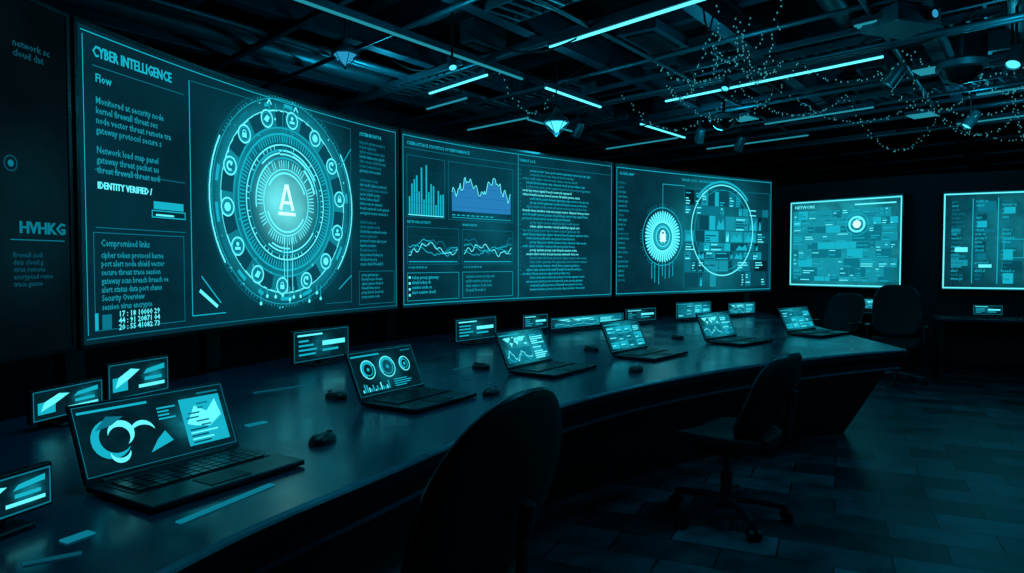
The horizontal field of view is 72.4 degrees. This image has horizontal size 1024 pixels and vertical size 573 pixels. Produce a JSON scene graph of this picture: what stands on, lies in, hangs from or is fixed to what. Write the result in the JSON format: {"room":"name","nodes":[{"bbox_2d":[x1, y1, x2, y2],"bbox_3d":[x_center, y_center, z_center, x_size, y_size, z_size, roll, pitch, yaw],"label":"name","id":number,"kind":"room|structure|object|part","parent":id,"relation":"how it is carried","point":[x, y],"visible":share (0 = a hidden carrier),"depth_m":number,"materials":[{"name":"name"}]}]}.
{"room":"control room","nodes":[
{"label":"control room","id":0,"kind":"room"},
{"bbox_2d":[0,321,297,417],"bbox_3d":[-4.650,-0.805,5.875,0.100,4.000,18.200,0,2,0],"label":"wall","id":1,"kind":"structure","parent":0,"point":[17,377],"depth_m":7.94,"materials":[{"name":"paint"}]},
{"bbox_2d":[0,0,772,362],"bbox_3d":[-0.143,-0.537,5.349,1.923,1.500,10.722,1,2,32],"label":"wall","id":2,"kind":"structure","parent":0,"point":[43,126],"depth_m":4.18,"materials":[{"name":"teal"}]},
{"bbox_2d":[4,40,65,287],"bbox_3d":[-2.065,-0.485,2.424,0.025,1.016,1.343,0,2,6],"label":"display","id":3,"kind":"object","parent":2,"relation":"attached to","point":[10,162],"visible":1,"depth_m":2.92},
{"bbox_3d":[-2.122,-0.411,1.733,0.147,1.500,2.834,0,2,3],"label":"display panel","id":4,"kind":"part","parent":2,"relation":"part of","materials":[{"name":"black"}]},
{"bbox_3d":[-1.535,-0.507,4.500,0.195,1.500,2.835,1,2,21],"label":"display panel","id":5,"kind":"part","parent":2,"relation":"part of","materials":[{"name":"black"}]},
{"bbox_2d":[80,28,395,339],"bbox_3d":[-1.510,-0.522,4.490,0.121,1.450,2.742,1,2,21],"label":"display","id":6,"kind":"object","parent":2,"relation":"attached to","point":[242,136],"visible":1,"depth_m":4.42,"materials":[{"name":"teal glass"}]},
{"bbox_3d":[0.041,-0.589,6.839,2.865,1.500,0.174,-2,3,-44],"label":"display panel","id":7,"kind":"part","parent":2,"relation":"part of","materials":[{"name":"black"}]},
{"bbox_2d":[403,134,611,304],"bbox_3d":[0.063,-0.588,6.821,2.791,1.420,0.102,-2,3,-44],"label":"display","id":8,"kind":"object","parent":2,"relation":"attached to","point":[468,200],"visible":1,"depth_m":6.56,"materials":[{"name":"teal glass"}]},
{"bbox_3d":[2.280,-0.651,8.625,2.835,1.500,0.118,-1,2,-34],"label":"display panel","id":9,"kind":"part","parent":2,"relation":"part of","materials":[{"name":"black"}]},
{"bbox_2d":[616,167,770,293],"bbox_3d":[2.298,-0.650,8.601,2.771,1.420,0.050,-1,2,-34],"label":"display","id":10,"kind":"object","parent":2,"relation":"attached to","point":[662,234],"visible":1,"depth_m":8.73,"materials":[{"name":"teal glass"}]},
{"bbox_2d":[0,327,1023,572],"bbox_3d":[3.200,1.243,5.947,15.600,0.100,18.200,0,2,0],"label":"floor","id":11,"kind":"structure","parent":0,"point":[929,478],"depth_m":4.08,"materials":[{"name":"tile"}]},
{"bbox_2d":[0,311,908,572],"bbox_3d":[0.401,0.861,4.662,3.616,0.754,10.988,1,2,34],"label":"desk","id":12,"kind":"object","parent":11,"relation":"on","point":[354,499],"visible":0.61,"depth_m":2.95,"materials":[{"name":"laminate"}]},
{"bbox_2d":[0,461,51,539],"bbox_3d":[-1.238,0.521,1.688,0.120,0.140,0.240,1,2,18],"label":"monitor","id":13,"kind":"object","parent":12,"relation":"on","point":[23,490],"visible":1,"depth_m":1.72,"materials":[{"name":"black plastic"}]},
{"bbox_2d":[26,377,102,426],"bbox_3d":[-1.809,0.471,2.825,0.120,0.160,0.340,0,2,14],"label":"monitor","id":14,"kind":"object","parent":12,"relation":"on","point":[46,406],"visible":0.8,"depth_m":2.77,"materials":[{"name":"black plastic"}]},
{"bbox_2d":[103,355,168,399],"bbox_3d":[-1.748,0.436,3.248,0.120,0.200,0.340,1,2,20],"label":"monitor","id":15,"kind":"object","parent":12,"relation":"on","point":[149,374],"visible":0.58,"depth_m":3.22,"materials":[{"name":"glass"}]},
{"bbox_2d":[65,381,304,512],"bbox_3d":[-0.972,0.457,2.120,0.422,0.232,0.510,1,2,31],"label":"laptop","id":16,"kind":"object","parent":12,"relation":"on","point":[152,452],"visible":1,"depth_m":2.12,"materials":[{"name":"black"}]},
{"bbox_3d":[-1.109,0.446,2.204,0.101,0.216,0.510,1,2,31],"label":"lid","id":17,"kind":"part","parent":16,"relation":"part of","materials":[{"name":"blue"}]},
{"bbox_2d":[290,325,348,366],"bbox_3d":[-1.226,0.379,4.450,0.120,0.230,0.500,1,2,28],"label":"monitor","id":18,"kind":"object","parent":12,"relation":"on","point":[316,345],"visible":0.93,"depth_m":4.41,"materials":[{"name":"black plastic"}]},
{"bbox_2d":[308,430,336,446],"bbox_3d":[-0.680,0.542,2.520,0.072,0.039,0.126,1,2,21],"label":"computer mouse","id":19,"kind":"object","parent":12,"relation":"on","point":[325,438],"visible":1,"depth_m":2.48,"materials":[{"name":"black plastic"}]},
{"bbox_2d":[325,390,347,399],"bbox_3d":[-0.840,0.515,3.340,0.120,0.037,0.069,1,2,29],"label":"computer mouse","id":20,"kind":"object","parent":12,"relation":"on","point":[333,395],"visible":1,"depth_m":3.31,"materials":[{"name":"black plastic"}]},
{"bbox_2d":[344,343,476,413],"bbox_3d":[-0.467,0.416,3.279,0.422,0.232,0.460,1,2,32],"label":"laptop","id":21,"kind":"object","parent":12,"relation":"on","point":[389,378],"visible":1,"depth_m":3.29,"materials":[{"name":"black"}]},
{"bbox_3d":[-0.604,0.405,3.363,0.101,0.216,0.460,1,2,32],"label":"lid","id":22,"kind":"part","parent":21,"relation":"part of","materials":[{"name":"blue"}]},
{"bbox_2d":[453,315,495,344],"bbox_3d":[-0.304,0.350,5.584,0.120,0.210,0.500,2,3,38],"label":"monitor","id":23,"kind":"object","parent":12,"relation":"on","point":[472,329],"visible":0.97,"depth_m":5.55,"materials":[{"name":"black plastic"}]},
{"bbox_2d":[472,362,489,369],"bbox_3d":[-0.190,0.482,4.279,0.120,0.037,0.069,1,2,29],"label":"computer mouse","id":24,"kind":"object","parent":12,"relation":"on","point":[476,365],"visible":1,"depth_m":4.25,"materials":[{"name":"black plastic"}]},
{"bbox_2d":[482,386,499,396],"bbox_3d":[-0.100,0.511,3.440,0.069,0.037,0.120,1,2,29],"label":"computer mouse","id":25,"kind":"object","parent":12,"relation":"on","point":[491,391],"visible":1,"depth_m":3.40,"materials":[{"name":"black plastic"}]},
{"bbox_2d":[521,313,547,331],"bbox_3d":[0.198,0.338,6.487,0.120,0.170,0.350,2,3,44],"label":"monitor","id":26,"kind":"object","parent":12,"relation":"on","point":[541,319],"visible":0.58,"depth_m":6.46,"materials":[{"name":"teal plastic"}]},
{"bbox_2d":[494,326,596,377],"bbox_3d":[0.209,0.384,4.203,0.422,0.232,0.500,1,2,35],"label":"laptop","id":27,"kind":"object","parent":12,"relation":"on","point":[525,351],"visible":1,"depth_m":4.21,"materials":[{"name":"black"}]},
{"bbox_3d":[0.078,0.373,4.295,0.101,0.216,0.500,1,2,35],"label":"lid","id":28,"kind":"part","parent":27,"relation":"part of","materials":[{"name":"blue"}]},
{"bbox_2d":[549,312,623,330],"bbox_3d":[0.729,0.343,6.788,1.100,0.140,0.120,-2,3,-44],"label":"monitor","id":29,"kind":"object","parent":12,"relation":"on","point":[583,321],"visible":0.87,"depth_m":6.71,"materials":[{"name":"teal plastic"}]},
{"bbox_2d":[584,345,598,350],"bbox_3d":[0.580,0.452,5.139,0.120,0.037,0.069,2,3,39],"label":"computer mouse","id":30,"kind":"object","parent":12,"relation":"on","point":[586,348],"visible":1,"depth_m":5.11,"materials":[{"name":"black plastic"}]},
{"bbox_2d":[628,364,642,372],"bbox_3d":[0.740,0.486,4.170,0.069,0.037,0.120,2,3,39],"label":"computer mouse","id":31,"kind":"object","parent":12,"relation":"on","point":[636,368],"visible":1,"depth_m":4.13,"materials":[{"name":"black plastic"}]},
{"bbox_2d":[624,307,655,324],"bbox_3d":[1.331,0.309,7.338,0.500,0.170,0.120,-2,3,-40],"label":"monitor","id":32,"kind":"object","parent":12,"relation":"on","point":[647,313],"visible":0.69,"depth_m":7.32,"materials":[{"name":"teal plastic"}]},
{"bbox_2d":[600,318,687,360],"bbox_3d":[0.924,0.360,4.875,0.422,0.232,0.500,2,3,40],"label":"laptop","id":33,"kind":"object","parent":12,"relation":"on","point":[624,338],"visible":1,"depth_m":4.90,"materials":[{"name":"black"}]},
{"bbox_3d":[0.801,0.349,4.978,0.101,0.216,0.500,2,3,40],"label":"lid","id":34,"kind":"part","parent":33,"relation":"part of","materials":[{"name":"blue"}]},
{"bbox_2d":[671,334,683,339],"bbox_3d":[1.400,0.425,5.919,0.069,0.037,0.120,-2,3,-39],"label":"computer mouse","id":35,"kind":"object","parent":12,"relation":"on","point":[679,337],"visible":1,"depth_m":5.89,"materials":[{"name":"black plastic"}]},
{"bbox_2d":[674,301,710,320],"bbox_3d":[2.002,0.273,7.788,0.600,0.210,0.120,-1,2,-36],"label":"monitor","id":36,"kind":"object","parent":12,"relation":"on","point":[682,310],"visible":0.87,"depth_m":7.73,"materials":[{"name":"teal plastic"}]},
{"bbox_2d":[695,310,772,345],"bbox_3d":[1.804,0.332,5.685,0.500,0.232,0.422,-2,3,-43],"label":"laptop","id":37,"kind":"object","parent":12,"relation":"on","point":[716,327],"visible":1,"depth_m":5.72,"materials":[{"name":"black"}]},
{"bbox_3d":[1.695,0.320,5.802,0.500,0.216,0.101,-2,3,-43],"label":"lid","id":38,"kind":"part","parent":37,"relation":"part of","materials":[{"name":"blue"}]},
{"bbox_2d":[727,302,754,316],"bbox_3d":[2.733,0.272,8.389,0.500,0.170,0.120,-1,2,-34],"label":"monitor","id":39,"kind":"object","parent":12,"relation":"on","point":[739,308],"visible":0.98,"depth_m":8.35,"materials":[{"name":"teal glass"}]},
{"bbox_2d":[777,306,849,337],"bbox_3d":[2.719,0.310,6.310,0.520,0.232,0.422,-2,3,-39],"label":"laptop","id":40,"kind":"object","parent":12,"relation":"on","point":[798,321],"visible":1,"depth_m":6.36,"materials":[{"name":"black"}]},
{"bbox_3d":[2.618,0.298,6.434,0.520,0.216,0.101,-2,3,-39],"label":"lid","id":41,"kind":"part","parent":40,"relation":"part of","materials":[{"name":"blue glass"}]},
{"bbox_2d":[347,387,561,572],"bbox_3d":[-0.245,0.800,2.098,0.715,1.052,0.715,1,2,29],"label":"office chair","id":42,"kind":"object","parent":11,"relation":"on","point":[479,510],"visible":1,"depth_m":1.82,"materials":[{"name":"black fabric"}]},
{"bbox_3d":[-0.260,0.890,2.122,0.490,0.121,0.500,1,2,33],"label":"seat","id":43,"kind":"part","parent":42,"relation":"part of","materials":[{"name":"black fabric"}]},
{"bbox_2d":[669,352,801,541],"bbox_3d":[1.192,0.799,3.787,0.692,0.937,0.686,0,2,0],"label":"office chair","id":44,"kind":"object","parent":11,"relation":"on","point":[754,432],"visible":1,"depth_m":3.60,"materials":[{"name":"black fabric"}]},
{"bbox_3d":[1.170,0.821,3.811,0.490,0.121,0.500,2,3,43],"label":"seat","id":45,"kind":"part","parent":44,"relation":"part of","materials":[{"name":"black fabric"}]},
{"bbox_3d":[1.353,0.574,3.625,0.239,0.476,0.518,2,3,44],"label":"backrest","id":46,"kind":"part","parent":44,"relation":"part of","materials":[{"name":"black fabric"}]},
{"bbox_2d":[812,293,864,336],"bbox_3d":[3.976,0.594,8.655,0.676,1.007,0.674,2,3,42],"label":"office chair","id":47,"kind":"object","parent":11,"relation":"on","point":[845,311],"visible":0.46,"depth_m":8.76,"materials":[{"name":"black fabric"}]},
{"bbox_2d":[851,310,922,371],"bbox_3d":[4.750,0.705,9.180,0.500,0.750,1.000,-2,3,-42],"label":"work table","id":48,"kind":"object","parent":11,"relation":"on","point":[910,363],"visible":0.16,"depth_m":8.97,"materials":[{"name":"laminate"}]},
{"bbox_2d":[864,298,872,311],"bbox_3d":[4.772,0.244,9.184,0.120,0.170,0.500,-2,3,-42],"label":"monitor","id":49,"kind":"object","parent":48,"relation":"on","point":[868,301],"visible":0.27,"depth_m":9.22,"materials":[{"name":"teal glass"}]},
{"bbox_2d":[864,285,928,386],"bbox_3d":[4.453,0.552,8.152,0.696,1.127,0.694,0,2,0],"label":"office chair","id":50,"kind":"object","parent":11,"relation":"on","point":[896,309],"visible":0.88,"depth_m":8.28,"materials":[{"name":"black fabric"}]},
{"bbox_3d":[4.450,0.661,8.128,0.500,0.121,0.490,1,2,31],"label":"seat","id":51,"kind":"part","parent":50,"relation":"part of","materials":[{"name":"black fabric"}]},
{"bbox_3d":[4.576,0.279,8.333,0.518,0.596,0.249,1,2,30],"label":"backrest","id":52,"kind":"part","parent":50,"relation":"part of","materials":[{"name":"black fabric"}]},
{"bbox_2d":[930,315,1023,381],"bbox_3d":[5.900,0.747,7.981,1.900,0.750,0.600,1,2,25],"label":"work table","id":53,"kind":"object","parent":11,"relation":"on","point":[999,340],"visible":1,"depth_m":8.30,"materials":[{"name":"laminate"}]},
{"bbox_2d":[972,305,1002,317],"bbox_3d":[5.563,0.289,8.192,0.300,0.150,0.120,1,2,25],"label":"monitor","id":54,"kind":"object","parent":53,"relation":"on","point":[986,310],"visible":1,"depth_m":8.17,"materials":[{"name":"teal glass"}]},
{"bbox_2d":[37,0,1023,173],"bbox_3d":[3.200,-2.351,5.831,15.496,0.748,18.091,0,2,0],"label":"ceiling","id":55,"kind":"structure","parent":0,"point":[278,58],"depth_m":7.33,"materials":[{"name":"metal"}]},
{"bbox_2d":[331,5,359,68],"bbox_3d":[-1.320,-2.057,5.532,0.224,0.674,0.224,0,2,0],"label":"pendant lamp","id":56,"kind":"object","parent":55,"relation":"hanging from","point":[344,52],"visible":1,"depth_m":5.51,"materials":[{"name":"metal"}]},
{"bbox_2d":[295,0,523,79],"bbox_3d":[-0.710,-2.199,5.802,0.053,0.410,2.692,2,3,37],"label":"lamp","id":57,"kind":"object","parent":55,"relation":"hanging from","point":[324,5],"visible":0.84,"depth_m":5.61,"materials":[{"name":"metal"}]},
{"bbox_2d":[425,84,467,109],"bbox_3d":[-0.750,-2.274,7.950,0.048,0.410,0.743,-2,3,-42],"label":"lamp","id":58,"kind":"object","parent":55,"relation":"hanging from","point":[462,96],"visible":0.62,"depth_m":7.91,"materials":[{"name":"metal"}]},
{"bbox_2d":[447,11,457,71],"bbox_3d":[-0.501,-2.074,5.834,0.078,0.561,0.124,-1,2,-20],"label":"track spotlight","id":59,"kind":"object","parent":55,"relation":"hanging from","point":[452,65],"visible":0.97,"depth_m":5.82,"materials":[{"name":"metal"}]},
{"bbox_2d":[428,51,488,93],"bbox_3d":[-0.560,-2.244,7.096,0.048,0.410,0.978,-2,3,-41],"label":"lamp","id":60,"kind":"object","parent":55,"relation":"hanging from","point":[482,73],"visible":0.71,"depth_m":7.04,"materials":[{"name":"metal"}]},
{"bbox_2d":[466,111,529,130],"bbox_3d":[-0.200,-2.315,9.125,0.058,0.410,1.131,-2,3,-45],"label":"lamp","id":61,"kind":"object","parent":55,"relation":"hanging from","point":[520,116],"visible":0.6,"depth_m":9.06,"materials":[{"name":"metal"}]},
{"bbox_2d":[527,115,547,125],"bbox_3d":[0.310,-2.130,8.972,0.048,0.073,0.437,2,3,38],"label":"lamp","id":62,"kind":"object","parent":55,"relation":"hanging from","point":[531,118],"depth_m":8.93,"materials":[{"name":"metal"}]},
{"bbox_2d":[543,51,569,136],"bbox_3d":[0.440,-1.965,6.936,0.266,0.956,0.266,0,2,0],"label":"pendant lamp","id":63,"kind":"object","parent":55,"relation":"hanging from","point":[556,120],"visible":0.99,"depth_m":6.90,"materials":[{"name":"metal"}]},
{"bbox_2d":[561,126,573,131],"bbox_3d":[0.736,-2.147,9.519,0.048,0.069,0.295,2,3,38],"label":"lamp","id":64,"kind":"object","parent":55,"relation":"hanging from","point":[567,128],"depth_m":9.53,"materials":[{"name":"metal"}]},
{"bbox_2d":[544,52,602,107],"bbox_3d":[0.690,-2.264,7.676,0.058,0.410,1.128,2,3,37],"label":"lamp","id":65,"kind":"object","parent":55,"relation":"hanging from","point":[547,85],"visible":0.91,"depth_m":7.59,"materials":[{"name":"glowing plastic diffuser"}]},
{"bbox_2d":[571,91,584,137],"bbox_3d":[0.803,-2.128,8.527,0.117,0.642,0.187,-2,3,-40],"label":"track spotlight","id":66,"kind":"object","parent":55,"relation":"hanging from","point":[579,126],"visible":0.98,"depth_m":8.50,"materials":[{"name":"metal"}]},
{"bbox_2d":[548,0,703,47],"bbox_3d":[0.860,-2.180,5.267,0.062,0.410,1.600,-2,3,-42],"label":"lamp","id":67,"kind":"object","parent":55,"relation":"hanging from","point":[669,5],"visible":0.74,"depth_m":5.28,"materials":[{"name":"glowing plastic diffuser"}]},
{"bbox_2d":[605,117,678,148],"bbox_3d":[1.950,-2.367,10.624,0.060,0.410,1.345,-2,3,-42],"label":"lamp","id":68,"kind":"object","parent":55,"relation":"hanging from","point":[671,137],"visible":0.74,"depth_m":10.58,"materials":[{"name":"metal"}]},
{"bbox_2d":[639,98,686,137],"bbox_3d":[2.090,-2.332,9.624,0.058,0.410,1.293,2,3,39],"label":"lamp","id":69,"kind":"object","parent":55,"relation":"hanging from","point":[641,122],"visible":0.66,"depth_m":9.54,"materials":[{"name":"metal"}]},
{"bbox_2d":[391,0,977,132],"bbox_3d":[1.511,-2.019,6.206,5.019,0.310,6.268,0,2,-12],"label":"hanging cables","id":70,"kind":"object","parent":55,"relation":"hanging from","point":[714,4],"visible":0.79,"depth_m":5.93,"materials":[{"name":"black plastic"}]},
{"bbox_2d":[664,83,721,101],"bbox_3d":[1.962,-2.084,7.563,0.062,0.081,0.713,-2,3,-42],"label":"lamp","id":71,"kind":"object","parent":55,"relation":"hanging from","point":[714,88],"depth_m":7.52,"materials":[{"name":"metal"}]},
{"bbox_2d":[694,116,704,143],"bbox_3d":[2.400,-2.142,8.926,0.117,0.642,0.187,0,2,0],"label":"track spotlight","id":72,"kind":"object","parent":55,"relation":"hanging from","point":[700,133],"visible":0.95,"depth_m":8.90,"materials":[{"name":"metal"}]},
{"bbox_2d":[706,142,734,148],"bbox_3d":[3.272,-2.197,10.943,0.060,0.063,0.488,-2,3,-42],"label":"lamp","id":73,"kind":"object","parent":55,"relation":"hanging from","point":[729,144],"depth_m":10.93,"materials":[{"name":"metal"}]},
{"bbox_2d":[708,71,738,129],"bbox_3d":[2.400,-2.124,7.931,0.342,0.708,0.342,0,2,0],"label":"dome camera","id":74,"kind":"object","parent":55,"relation":"attached to","point":[724,124],"visible":0.93,"depth_m":7.84,"materials":[{"name":"black plastic"}]},
{"bbox_2d":[721,43,730,91],"bbox_3d":[2.002,-2.099,6.533,0.078,0.561,0.124,2,3,40],"label":"track spotlight","id":75,"kind":"object","parent":55,"relation":"hanging from","point":[726,83],"visible":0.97,"depth_m":6.52,"materials":[{"name":"metal"}]},
{"bbox_2d":[733,111,746,151],"bbox_3d":[3.102,-2.158,9.525,0.130,0.652,0.208,-1,2,-20],"label":"track spotlight","id":76,"kind":"object","parent":55,"relation":"hanging from","point":[739,144],"visible":0.96,"depth_m":9.49,"materials":[{"name":"metal"}]},
{"bbox_2d":[737,86,760,121],"bbox_3d":[2.900,-2.295,8.725,0.280,0.422,0.280,-2,3,-42],"label":"ceiling lamp","id":77,"kind":"object","parent":55,"relation":"hanging from","point":[751,116],"visible":0.62,"depth_m":8.67,"materials":[{"name":"metal"}]},
{"bbox_2d":[499,0,1023,151],"bbox_3d":[3.307,-1.796,6.732,6.660,0.683,2.706,-1,2,-16],"label":"garlands","id":78,"kind":"object","parent":55,"relation":"hanging from","point":[907,54],"visible":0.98,"depth_m":6.55,"materials":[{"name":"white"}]},
{"bbox_2d":[745,132,808,143],"bbox_3d":[3.887,-2.173,10.272,0.060,0.061,0.967,-2,3,-42],"label":"lamp","id":79,"kind":"object","parent":55,"relation":"hanging from","point":[766,139],"depth_m":10.24,"materials":[{"name":"metal"}]},
{"bbox_2d":[729,50,883,88],"bbox_3d":[2.762,-2.051,6.675,0.062,0.077,1.492,-2,3,-42],"label":"lamp","id":80,"kind":"object","parent":55,"relation":"hanging from","point":[845,61],"depth_m":6.57,"materials":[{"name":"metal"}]},
{"bbox_2d":[764,75,874,124],"bbox_3d":[3.750,-2.297,8.625,0.058,0.410,1.345,-2,3,-42],"label":"lamp","id":81,"kind":"object","parent":55,"relation":"hanging from","point":[869,105],"visible":0.85,"depth_m":8.54,"materials":[{"name":"metal"}]},
{"bbox_2d":[851,5,882,29],"bbox_3d":[2.750,-2.175,5.277,0.260,0.422,0.260,-2,3,-42],"label":"ceiling lamp","id":82,"kind":"object","parent":55,"relation":"hanging from","point":[858,23],"visible":0.43,"depth_m":5.22,"materials":[{"name":"metal"}]},
{"bbox_2d":[881,51,907,88],"bbox_3d":[3.405,-2.067,6.229,0.208,0.602,0.130,1,2,30],"label":"track spotlight","id":83,"kind":"object","parent":55,"relation":"hanging from","point":[891,79],"visible":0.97,"depth_m":6.19,"materials":[{"name":"metal"}]},
{"bbox_2d":[860,0,940,39],"bbox_3d":[2.907,-2.151,5.208,0.420,0.465,0.382,-1,2,-20],"label":"ceiling projector","id":84,"kind":"object","parent":55,"relation":"hanging from","point":[901,20],"visible":1,"depth_m":5.11,"materials":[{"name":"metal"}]},
{"bbox_2d":[904,81,939,118],"bbox_3d":[5.000,-2.288,8.525,0.300,0.422,0.300,-2,3,-42],"label":"ceiling lamp","id":85,"kind":"object","parent":55,"relation":"hanging from","point":[916,114],"visible":0.88,"depth_m":8.48,"materials":[{"name":"metal"}]},
{"bbox_2d":[910,58,941,75],"bbox_3d":[3.900,-2.218,6.527,0.260,0.422,0.260,-2,3,-42],"label":"ceiling lamp","id":86,"kind":"object","parent":55,"relation":"hanging from","point":[919,69],"visible":0.55,"depth_m":6.50,"materials":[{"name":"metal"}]},
{"bbox_2d":[956,118,964,124],"bbox_3d":[5.835,-2.138,9.094,0.060,0.071,0.090,-2,3,-43],"label":"lamp","id":87,"kind":"object","parent":55,"relation":"hanging from","point":[958,121],"depth_m":9.09,"materials":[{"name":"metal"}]},
{"bbox_2d":[935,0,988,84],"bbox_3d":[3.750,-2.045,5.832,0.380,0.720,0.380,0,2,0],"label":"dome camera","id":88,"kind":"object","parent":55,"relation":"hanging from","point":[961,69],"visible":0.97,"depth_m":5.75,"materials":[{"name":"black plastic"}]},
{"bbox_2d":[960,83,981,129],"bbox_3d":[5.205,-2.102,7.931,0.208,0.652,0.130,0,2,10],"label":"track spotlight","id":89,"kind":"object","parent":55,"relation":"hanging from","point":[968,123],"visible":0.94,"depth_m":7.90,"materials":[{"name":"metal"}]},
{"bbox_2d":[976,69,1023,95],"bbox_3d":[5.450,-2.242,7.026,0.058,0.410,1.345,-2,3,-42],"label":"lamp","id":90,"kind":"object","parent":55,"relation":"hanging from","point":[1013,87],"visible":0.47,"depth_m":7.37,"materials":[{"name":"metal"}]},
{"bbox_2d":[977,111,1023,121],"bbox_3d":[6.129,-2.127,8.779,0.060,0.071,0.483,-2,3,-43],"label":"lamp","id":91,"kind":"object","parent":55,"relation":"hanging from","point":[996,117],"depth_m":8.76,"materials":[{"name":"metal"}]},
{"bbox_2d":[1001,23,1016,75],"bbox_3d":[4.450,-2.123,6.225,0.117,0.492,0.187,0,2,0],"label":"track spotlight","id":92,"kind":"object","parent":55,"relation":"hanging from","point":[1010,73],"visible":0.41,"depth_m":6.22,"materials":[{"name":"metal"}]},
{"bbox_2d":[1004,6,1023,70],"bbox_3d":[4.205,-2.079,5.834,0.208,0.552,0.130,-1,2,-30],"label":"track spotlight","id":93,"kind":"object","parent":55,"relation":"hanging from","point":[1014,61],"visible":0.98,"depth_m":5.82,"materials":[{"name":"metal"}]},
{"bbox_2d":[298,140,1023,326],"bbox_3d":[3.200,-1.125,15.020,15.600,4.000,0.100,0,2,0],"label":"wall","id":94,"kind":"structure","parent":0,"point":[507,314],"depth_m":15.02,"materials":[{"name":"paint"}]},
{"bbox_2d":[750,170,1023,372],"bbox_3d":[5.849,-0.208,9.395,5.448,2.560,0.653,1,2,35],"label":"wall","id":95,"kind":"structure","parent":0,"point":[923,206],"depth_m":9.31,"materials":[{"name":"black paint"}]},
{"bbox_2d":[788,193,905,288],"bbox_3d":[4.689,-0.616,9.902,1.095,1.280,1.227,0,2,0],"label":"wall display","id":96,"kind":"object","parent":95,"relation":"attached to","point":[858,242],"depth_m":9.82,"materials":[{"name":"teal glass"}]},
{"bbox_2d":[940,189,1023,291],"bbox_3d":[6.166,-0.579,8.835,1.197,1.280,0.603,0,2,0],"label":"wall display","id":97,"kind":"object","parent":95,"relation":"attached to","point":[982,231],"depth_m":8.89,"materials":[{"name":"teal glass"}]}
]}

